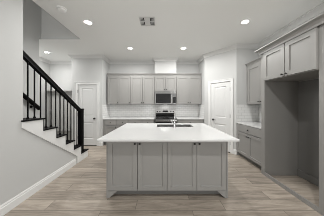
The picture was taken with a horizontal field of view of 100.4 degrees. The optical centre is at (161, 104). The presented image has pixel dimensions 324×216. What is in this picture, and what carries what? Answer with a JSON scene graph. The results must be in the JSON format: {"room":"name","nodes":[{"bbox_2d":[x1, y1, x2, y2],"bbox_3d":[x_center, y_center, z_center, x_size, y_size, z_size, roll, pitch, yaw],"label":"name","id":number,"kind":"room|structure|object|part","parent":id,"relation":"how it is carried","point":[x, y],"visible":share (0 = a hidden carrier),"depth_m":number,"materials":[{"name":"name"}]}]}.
{"room":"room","nodes":[
{"label":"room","id":0,"kind":"room"},
{"bbox_2d":[23,30,38,117],"bbox_3d":[-3.110,-0.125,1.180,0.120,3.050,4.360,0,0,0],"label":"wall","id":1,"kind":"structure","parent":0,"point":[30,42],"depth_m":3.17,"materials":[{"name":"paint"}]},
{"bbox_2d":[23,93,39,109],"bbox_3d":[-2.991,-0.606,2.297,0.116,1.494,2.040,0,0,0],"label":"stair handrail","id":2,"kind":"object","parent":1,"relation":"attached to","point":[31,101],"visible":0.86,"depth_m":3.07,"materials":[{"name":"black paint"}]},
{"bbox_2d":[0,0,76,204],"bbox_3d":[-2.065,-0.125,-0.700,0.120,3.050,8.600,0,0,0],"label":"wall","id":3,"kind":"structure","parent":0,"point":[26,158],"depth_m":1.85,"materials":[{"name":"paint"}]},
{"bbox_2d":[0,158,75,215],"bbox_3d":[-1.997,1.330,-0.930,0.016,0.140,8.140,0,0,0],"label":"baseboard","id":4,"kind":"structure","parent":3,"relation":"attached to","point":[18,199],"depth_m":2.08,"materials":[{"name":"paint"}]},
{"bbox_2d":[39,60,49,126],"bbox_3d":[-4.360,-0.125,3.600,0.120,3.050,3.200,0,0,0],"label":"wall","id":5,"kind":"structure","parent":0,"point":[44,66],"depth_m":4.96,"materials":[{"name":"paint"}]},
{"bbox_2d":[23,0,79,38],"bbox_3d":[-2.550,-1.450,1.215,1.240,5.700,4.630,0,0,0],"label":"wall","id":6,"kind":"structure","parent":0,"point":[36,21],"depth_m":3.42,"materials":[{"name":"paint"}]},
{"bbox_2d":[39,2,323,63],"bbox_3d":[-0.800,-1.600,0.100,7.000,0.100,10.200,0,0,0],"label":"trim","id":7,"kind":"structure","parent":6,"relation":"attached to","point":[318,9],"depth_m":3.93,"materials":[{"name":"paint"}]},
{"bbox_2d":[72,58,103,144],"bbox_3d":[-2.515,-0.125,4.610,1.030,3.050,0.100,0,0,0],"label":"wall","id":8,"kind":"structure","parent":0,"point":[83,69],"depth_m":4.56,"materials":[{"name":"paint"}]},
{"bbox_2d":[75,82,98,145],"bbox_3d":[-2.507,0.324,4.578,0.816,2.153,0.164,0,0,0],"label":"door","id":9,"kind":"structure","parent":8,"relation":"in","point":[86,93],"depth_m":4.57,"materials":[{"name":"paint"}]},
{"bbox_2d":[104,60,109,103],"bbox_3d":[-2.515,-0.125,4.930,1.030,3.050,0.540,0,0,0],"label":"wall","id":10,"kind":"structure","parent":0,"point":[106,64],"depth_m":4.82,"materials":[{"name":"paint"}]},
{"bbox_2d":[50,64,198,89],"bbox_3d":[-0.800,-0.125,5.260,7.240,3.050,0.120,0,0,0],"label":"wall","id":11,"kind":"structure","parent":0,"point":[61,74],"depth_m":5.20,"materials":[{"name":"paint"}]},
{"bbox_2d":[107,75,118,103],"bbox_3d":[-1.734,-0.522,4.998,0.415,1.045,0.379,0,0,0],"label":"upper cabinet","id":12,"kind":"object","parent":11,"relation":"attached to","point":[112,80],"visible":0.99,"depth_m":4.85,"materials":[{"name":"paint"}]},
{"bbox_2d":[119,75,130,103],"bbox_3d":[-1.319,-0.522,4.998,0.411,1.045,0.379,0,0,0],"label":"upper cabinet","id":13,"kind":"object","parent":11,"relation":"attached to","point":[124,80],"visible":0.99,"depth_m":4.85,"materials":[{"name":"paint"}]},
{"bbox_2d":[131,75,154,103],"bbox_3d":[-0.679,-0.522,4.998,0.865,1.045,0.379,0,0,0],"label":"upper cabinet","id":14,"kind":"object","parent":11,"relation":"attached to","point":[142,86],"visible":1,"depth_m":4.85,"materials":[{"name":"paint"}]},
{"bbox_3d":[-0.896,-0.498,4.852,0.420,0.973,0.024,0,0,0],"label":"door","id":15,"kind":"part","parent":14,"relation":"part of","materials":[{"name":"paint"}]},
{"bbox_3d":[-0.463,-0.498,4.852,0.420,0.973,0.024,0,0,0],"label":"door","id":16,"kind":"part","parent":14,"relation":"part of","materials":[{"name":"paint"}]},
{"bbox_2d":[107,73,201,74],"bbox_3d":[-0.256,-1.077,4.853,3.388,0.063,0.064,0,0,0],"label":"crown molding","id":17,"kind":"structure","parent":14,"relation":"on","point":[107,73],"depth_m":4.83,"materials":[{"name":"paint"}]},
{"bbox_2d":[102,104,203,118],"bbox_3d":[-0.280,0.243,4.870,3.440,0.484,0.659,0,0,0],"label":"tile backsplash","id":18,"kind":"structure","parent":11,"relation":"attached to","point":[108,110],"depth_m":5.19,"materials":[{"name":"white tile"}]},
{"bbox_2d":[155,75,175,90],"bbox_3d":[0.144,-0.760,4.998,0.779,0.570,0.379,0,0,0],"label":"upper cabinet","id":19,"kind":"object","parent":11,"relation":"attached to","point":[162,82],"visible":1,"depth_m":4.85,"materials":[{"name":"paint"}]},
{"bbox_3d":[-0.050,-0.736,4.852,0.378,0.498,0.024,0,0,0],"label":"door","id":20,"kind":"part","parent":19,"relation":"part of","materials":[{"name":"paint"}]},
{"bbox_2d":[155,91,175,104],"bbox_3d":[0.146,-0.228,4.972,0.758,0.484,0.436,0,0,0],"label":"microwave","id":21,"kind":"object","parent":19,"relation":"attached to","point":[161,97],"visible":1,"depth_m":4.80,"materials":[{"name":"silver metal"}]},
{"bbox_3d":[0.074,-0.222,4.811,0.613,0.415,0.021,0,0,0],"label":"door","id":22,"kind":"part","parent":21,"relation":"part of","materials":[{"name":"silver metal"}]},
{"bbox_3d":[0.339,-0.736,4.852,0.378,0.498,0.024,0,0,0],"label":"door","id":23,"kind":"part","parent":19,"relation":"part of","materials":[{"name":"paint"}]},
{"bbox_2d":[176,75,200,103],"bbox_3d":[0.988,-0.522,4.998,0.901,1.045,0.379,0,0,0],"label":"upper cabinet","id":24,"kind":"object","parent":11,"relation":"attached to","point":[188,87],"visible":0.99,"depth_m":4.85,"materials":[{"name":"paint"}]},
{"bbox_3d":[0.762,-0.498,4.852,0.438,0.973,0.024,0,0,0],"label":"door","id":25,"kind":"part","parent":24,"relation":"part of","materials":[{"name":"paint"}]},
{"bbox_3d":[1.213,-0.498,4.852,0.438,0.973,0.024,0,0,0],"label":"door","id":26,"kind":"part","parent":24,"relation":"part of","materials":[{"name":"paint"}]},
{"bbox_2d":[4,145,321,215],"bbox_3d":[-0.825,1.450,0.125,7.350,0.100,10.450,0,0,0],"label":"floor","id":27,"kind":"structure","parent":0,"point":[81,190],"depth_m":1.99,"materials":[{"name":"brown wood"}]},
{"bbox_2d":[21,118,88,162],"bbox_3d":[-2.509,-0.062,1.578,1.077,2.925,4.184,0,0,0],"label":"staircase","id":28,"kind":"structure","parent":27,"relation":"on","point":[35,126],"depth_m":2.46,"materials":[{"name":"paint"}]},
{"bbox_2d":[23,50,83,150],"bbox_3d":[-2.075,0.186,2.744,0.116,2.035,1.568,0,0,0],"label":"stair railing","id":29,"kind":"object","parent":28,"relation":"on","point":[26,57],"visible":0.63,"depth_m":2.64,"materials":[{"name":"black paint"}]},
{"bbox_3d":[-2.075,-0.322,2.689,0.066,1.019,1.459,0,0,0],"label":"handrail","id":30,"kind":"part","parent":29,"relation":"part of","materials":[{"name":"black paint"}]},
{"bbox_3d":[-2.075,0.657,3.470,0.116,1.094,0.116,0,0,0],"label":"newel post","id":31,"kind":"part","parent":29,"relation":"part of","materials":[{"name":"black paint"}]},
{"bbox_2d":[47,90,71,139],"bbox_3d":[-3.665,0.443,4.995,1.250,1.915,0.390,0,0,0],"label":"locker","id":32,"kind":"object","parent":27,"relation":"on","point":[68,92],"visible":0.26,"depth_m":5.16,"materials":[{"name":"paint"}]},
{"bbox_2d":[47,90,71,91],"bbox_3d":[-3.665,-0.497,5.105,1.250,0.035,0.170,0,0,0],"label":"shelf","id":33,"kind":"object","parent":32,"relation":"attached to","point":[47,90],"depth_m":5.04,"materials":[{"name":"paint"}]},
{"bbox_3d":[-3.660,0.470,5.175,1.240,1.860,0.030,0,0,0],"label":"panel","id":34,"kind":"part","parent":32,"relation":"part of","materials":[{"name":"white paint"}]},
{"bbox_3d":[-3.660,0.950,4.980,1.240,0.040,0.360,0,0,0],"label":"seat","id":35,"kind":"part","parent":32,"relation":"part of","materials":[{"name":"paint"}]},
{"bbox_2d":[103,120,116,144],"bbox_3d":[-1.762,0.959,4.878,0.470,0.883,0.639,0,0,0],"label":"base cabinet","id":36,"kind":"object","parent":27,"relation":"on","point":[109,126],"visible":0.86,"depth_m":4.59,"materials":[{"name":"paint"}]},
{"bbox_3d":[-1.734,1.006,4.602,0.408,0.557,0.024,0,0,0],"label":"door","id":37,"kind":"part","parent":36,"relation":"part of","materials":[{"name":"paint"}]},
{"bbox_3d":[-1.734,0.620,4.604,0.408,0.170,0.019,0,0,0],"label":"drawer","id":38,"kind":"part","parent":36,"relation":"part of","materials":[{"name":"paint"}]},
{"bbox_2d":[106,142,116,197],"bbox_3d":[-0.742,0.959,2.713,0.160,0.882,1.400,0,0,0],"label":"island end panel","id":39,"kind":"object","parent":27,"relation":"on","point":[109,194],"visible":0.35,"depth_m":2.01,"materials":[{"name":"paint"}]},
{"bbox_3d":[-0.812,0.959,2.713,0.020,0.882,1.400,0,0,0],"label":"panel","id":40,"kind":"part","parent":39,"relation":"part of","materials":[{"name":"paint"}]},
{"bbox_2d":[117,120,128,127],"bbox_3d":[-1.319,0.959,4.878,0.411,0.883,0.639,0,0,0],"label":"base cabinet","id":41,"kind":"object","parent":27,"relation":"on","point":[120,123],"visible":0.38,"depth_m":4.59,"materials":[{"name":"paint"}]},
{"bbox_3d":[-1.319,0.620,4.604,0.404,0.170,0.019,0,0,0],"label":"drawer","id":42,"kind":"part","parent":41,"relation":"part of","materials":[{"name":"paint"}]},
{"bbox_2d":[108,142,166,193],"bbox_3d":[-0.358,0.959,2.317,0.883,0.883,0.676,0,0,0],"label":"base cabinet","id":43,"kind":"object","parent":27,"relation":"on","point":[133,167],"visible":0.91,"depth_m":2.02,"materials":[{"name":"paint"}]},
{"bbox_3d":[-0.579,0.905,2.022,0.434,0.760,0.024,0,0,0],"label":"door","id":44,"kind":"part","parent":43,"relation":"part of","materials":[{"name":"paint"}]},
{"bbox_3d":[-0.138,0.905,2.022,0.434,0.760,0.024,0,0,0],"label":"door","id":45,"kind":"part","parent":43,"relation":"part of","materials":[{"name":"paint"}]},
{"bbox_2d":[97,123,239,141],"bbox_3d":[0.092,0.501,2.667,1.975,0.030,1.605,0,0,0],"label":"countertop","id":46,"kind":"structure","parent":43,"relation":"on","point":[129,132],"depth_m":2.17,"materials":[{"name":"white stone"}]},
{"bbox_2d":[171,112,175,127],"bbox_3d":[0.286,0.327,2.915,0.096,0.317,0.214,0,0,24],"label":"faucet","id":47,"kind":"object","parent":46,"relation":"on","point":[174,123],"visible":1,"depth_m":2.83,"materials":[{"name":"silver metal"}]},
{"bbox_2d":[157,125,191,126],"bbox_3d":[0.300,0.622,3.120,0.808,0.210,0.408,0,0,0],"label":"sink","id":48,"kind":"object","parent":46,"relation":"in","point":[157,125],"visible":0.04,"depth_m":3.32,"materials":[{"name":"silver metal"}]},
{"bbox_3d":[0.092,0.622,3.120,0.392,0.210,0.408,0,0,0],"label":"bowl","id":49,"kind":"part","parent":48,"relation":"part of","materials":[{"name":"silver metal"}]},
{"bbox_3d":[0.508,0.622,3.120,0.392,0.210,0.408,0,0,0],"label":"bowl","id":50,"kind":"part","parent":48,"relation":"part of","materials":[{"name":"silver metal"}]},
{"bbox_2d":[129,119,154,122],"bbox_3d":[-0.679,0.959,4.878,0.865,0.883,0.639,0,0,0],"label":"base cabinet","id":51,"kind":"object","parent":27,"relation":"on","point":[130,121],"visible":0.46,"depth_m":4.59,"materials":[{"name":"paint"}]},
{"bbox_2d":[103,117,154,119],"bbox_3d":[-1.119,0.501,4.885,1.752,0.030,0.609,0,0,0],"label":"countertop","id":52,"kind":"structure","parent":51,"relation":"on","point":[107,118],"depth_m":4.62,"materials":[{"name":"white stone"}]},
{"bbox_3d":[-0.896,0.620,4.604,0.426,0.170,0.019,0,0,0],"label":"drawer","id":53,"kind":"part","parent":51,"relation":"part of","materials":[{"name":"paint"}]},
{"bbox_3d":[-0.463,0.620,4.604,0.426,0.170,0.019,0,0,0],"label":"drawer","id":54,"kind":"part","parent":51,"relation":"part of","materials":[{"name":"paint"}]},
{"bbox_2d":[155,110,176,122],"bbox_3d":[0.147,0.800,4.830,0.756,1.200,0.699,0,0,0],"label":"range","id":55,"kind":"object","parent":27,"relation":"on","point":[162,116],"visible":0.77,"depth_m":5.11,"materials":[{"name":"silver metal"}]},
{"bbox_3d":[0.147,0.402,5.121,0.732,0.154,0.010,0,0,0],"label":"panel","id":56,"kind":"part","parent":55,"relation":"part of","materials":[{"name":"black glass"}]},
{"bbox_3d":[0.147,0.840,4.559,0.748,0.640,0.039,0,0,0],"label":"oven door","id":57,"kind":"part","parent":55,"relation":"part of","materials":[{"name":"silver metal"}]},
{"bbox_2d":[155,117,176,118],"bbox_3d":[0.147,0.490,4.843,0.756,0.019,0.565,0,0,0],"label":"cooktop","id":58,"kind":"object","parent":55,"relation":"in","point":[155,117],"depth_m":4.57,"materials":[{"name":"black glass"}]},
{"bbox_2d":[177,120,203,122],"bbox_3d":[0.988,0.959,4.878,0.898,0.883,0.639,0,0,0],"label":"base cabinet","id":59,"kind":"object","parent":27,"relation":"on","point":[178,121],"visible":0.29,"depth_m":4.59,"materials":[{"name":"paint"}]},
{"bbox_2d":[176,117,203,119],"bbox_3d":[0.983,0.501,4.885,0.895,0.030,0.609,0,0,0],"label":"countertop","id":60,"kind":"structure","parent":59,"relation":"on","point":[178,118],"depth_m":4.62,"materials":[{"name":"white stone"}]},
{"bbox_2d":[167,142,225,193],"bbox_3d":[0.526,0.959,2.317,0.883,0.883,0.676,0,0,0],"label":"base cabinet","id":61,"kind":"object","parent":27,"relation":"on","point":[192,167],"visible":0.9,"depth_m":2.02,"materials":[{"name":"paint"}]},
{"bbox_3d":[0.306,0.905,2.022,0.434,0.760,0.024,0,0,0],"label":"door","id":62,"kind":"part","parent":61,"relation":"part of","materials":[{"name":"paint"}]},
{"bbox_3d":[0.747,0.905,2.022,0.434,0.760,0.024,0,0,0],"label":"door","id":63,"kind":"part","parent":61,"relation":"part of","materials":[{"name":"paint"}]},
{"bbox_2d":[218,142,227,197],"bbox_3d":[0.910,0.959,2.713,0.160,0.882,1.400,0,0,0],"label":"island end panel","id":64,"kind":"object","parent":27,"relation":"on","point":[223,193],"visible":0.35,"depth_m":2.02,"materials":[{"name":"paint"}]},
{"bbox_3d":[0.981,0.959,2.713,0.020,0.882,1.400,0,0,0],"label":"panel","id":65,"kind":"part","parent":64,"relation":"part of","materials":[{"name":"paint"}]},
{"bbox_2d":[237,123,260,167],"bbox_3d":[2.366,0.959,3.245,0.664,0.883,1.000,0,0,0],"label":"base cabinet","id":66,"kind":"object","parent":27,"relation":"on","point":[249,146],"visible":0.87,"depth_m":3.17,"materials":[{"name":"paint"}]},
{"bbox_3d":[2.077,1.006,3.461,0.024,0.557,0.470,0,0,0],"label":"door","id":67,"kind":"part","parent":66,"relation":"part of","materials":[{"name":"paint"}]},
{"bbox_2d":[236,122,260,128],"bbox_3d":[2.378,0.501,3.244,0.621,0.030,1.000,0,0,0],"label":"countertop","id":68,"kind":"structure","parent":66,"relation":"on","point":[252,124],"depth_m":3.36,"materials":[{"name":"white stone"}]},
{"bbox_3d":[2.079,0.620,3.223,0.019,0.170,0.948,0,0,0],"label":"drawer","id":69,"kind":"part","parent":66,"relation":"part of","materials":[{"name":"paint"}]},
{"bbox_3d":[2.077,1.006,2.984,0.024,0.557,0.470,0,0,0],"label":"door","id":70,"kind":"part","parent":66,"relation":"part of","materials":[{"name":"paint"}]},
{"bbox_2d":[261,23,323,215],"bbox_3d":[2.361,0.177,2.196,0.673,2.445,1.088,0,0,0],"label":"refrigerator surround","id":71,"kind":"object","parent":27,"relation":"on","point":[292,112],"visible":0.72,"depth_m":2.65,"materials":[{"name":"paint"}]},
{"bbox_3d":[2.361,0.177,2.697,0.673,2.445,0.085,0,0,0],"label":"panel","id":72,"kind":"part","parent":71,"relation":"part of","materials":[{"name":"paint"}]},
{"bbox_3d":[2.036,1.369,2.196,0.022,0.062,0.917,0,0,0],"label":"sill","id":73,"kind":"part","parent":71,"relation":"part of","materials":[{"name":"paint"}]},
{"bbox_3d":[2.670,1.335,2.196,0.016,0.130,0.917,0,0,0],"label":"skirting","id":74,"kind":"part","parent":71,"relation":"part of","materials":[{"name":"grey wood"}]},
{"bbox_3d":[2.688,0.480,2.196,0.020,1.840,0.917,0,0,0],"label":"panel","id":75,"kind":"part","parent":71,"relation":"part of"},
{"bbox_3d":[2.361,0.177,1.694,0.673,2.445,0.085,0,0,0],"label":"panel","id":76,"kind":"part","parent":71,"relation":"part of","materials":[{"name":"paint"}]},
{"bbox_2d":[155,61,175,72],"bbox_3d":[0.145,-1.375,5.025,0.780,0.550,0.350,0,0,0],"label":"wall","id":77,"kind":"structure","parent":0,"point":[160,66],"depth_m":4.85,"materials":[{"name":"paint"}]},
{"bbox_2d":[33,0,323,60],"bbox_3d":[-0.825,-1.710,0.125,7.350,0.120,10.450,0,0,0],"label":"ceiling","id":78,"kind":"structure","parent":0,"point":[200,26],"depth_m":2.79,"materials":[{"name":"paint"}]},
{"bbox_2d":[56,5,66,12],"bbox_3d":[-1.720,-1.626,2.325,0.150,0.046,0.150,0,0,0],"label":"smoke detector","id":79,"kind":"object","parent":78,"relation":"attached to","point":[62,9],"visible":1,"depth_m":2.29,"materials":[{"name":"white plastic"}]},
{"bbox_2d":[83,19,92,24],"bbox_3d":[-1.475,-1.644,2.710,0.188,0.010,0.188,0,0,0],"label":"recessed light","id":80,"kind":"object","parent":78,"relation":"in","point":[86,21],"visible":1,"depth_m":2.71,"materials":[{"name":"white plastic"}]},
{"bbox_2d":[139,17,154,25],"bbox_3d":[-0.280,-1.643,2.680,0.300,0.012,0.280,0,0,0],"label":"ceiling vent","id":81,"kind":"object","parent":78,"relation":"in","point":[144,21],"visible":1,"depth_m":2.67,"materials":[{"name":"metal"}]},
{"bbox_2d":[240,19,250,23],"bbox_3d":[1.664,-1.644,2.690,0.188,0.010,0.188,0,0,0],"label":"recessed light","id":82,"kind":"object","parent":78,"relation":"in","point":[245,21],"visible":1,"depth_m":2.68,"materials":[{"name":"white plastic"}]},
{"bbox_2d":[203,49,240,154],"bbox_3d":[1.821,-0.125,4.193,0.176,3.050,1.191,0,0,-41],"label":"wall","id":83,"kind":"structure","parent":0,"point":[220,66],"depth_m":3.96,"materials":[{"name":"paint"}]},
{"bbox_2d":[208,78,232,153],"bbox_3d":[1.801,0.329,4.122,0.155,2.143,0.760,0,0,-41],"label":"door","id":84,"kind":"structure","parent":83,"relation":"in","point":[220,92],"depth_m":4.08,"materials":[{"name":"paint"}]},
{"bbox_2d":[199,49,258,103],"bbox_3d":[1.959,-0.125,4.381,0.435,3.050,1.917,0,0,-41],"label":"wall","id":85,"kind":"structure","parent":0,"point":[247,55],"depth_m":3.75,"materials":[{"name":"paint"}]},
{"bbox_2d":[237,104,260,121],"bbox_3d":[2.394,0.243,3.248,0.610,0.484,1.012,0,0,0],"label":"tile backsplash","id":86,"kind":"structure","parent":85,"relation":"attached to","point":[245,112],"depth_m":3.75,"materials":[{"name":"white tile"}]},
{"bbox_2d":[259,11,323,81],"bbox_3d":[2.760,-0.125,0.100,0.120,3.050,10.200,0,0,0],"label":"wall","id":87,"kind":"structure","parent":0,"point":[323,11],"depth_m":2.67,"materials":[{"name":"paint"}]},
{"bbox_2d":[245,12,323,103],"bbox_3d":[2.311,-0.554,2.663,0.754,1.108,2.164,0,0,0],"label":"upper cabinet","id":88,"kind":"object","parent":87,"relation":"attached to","point":[254,70],"depth_m":3.19,"materials":[{"name":"paint"}]},
{"bbox_3d":[2.352,-0.498,2.976,0.024,0.973,0.450,0,0,0],"label":"door","id":89,"kind":"part","parent":88,"relation":"part of","materials":[{"name":"paint"}]},
{"bbox_2d":[263,26,318,80],"bbox_3d":[2.333,-0.748,2.196,0.729,0.595,0.915,0,0,0],"label":"upper cabinet","id":90,"kind":"object","parent":87,"relation":"attached to","point":[296,59],"visible":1,"depth_m":2.08,"materials":[{"name":"paint"}]},
{"bbox_3d":[2.012,-0.729,2.425,0.024,0.533,0.446,0,0,0],"label":"door","id":91,"kind":"part","parent":90,"relation":"part of","materials":[{"name":"paint"}]},
{"bbox_3d":[2.012,-0.729,1.967,0.024,0.533,0.446,0,0,0],"label":"door","id":92,"kind":"part","parent":90,"relation":"part of","materials":[{"name":"paint"}]}
]}

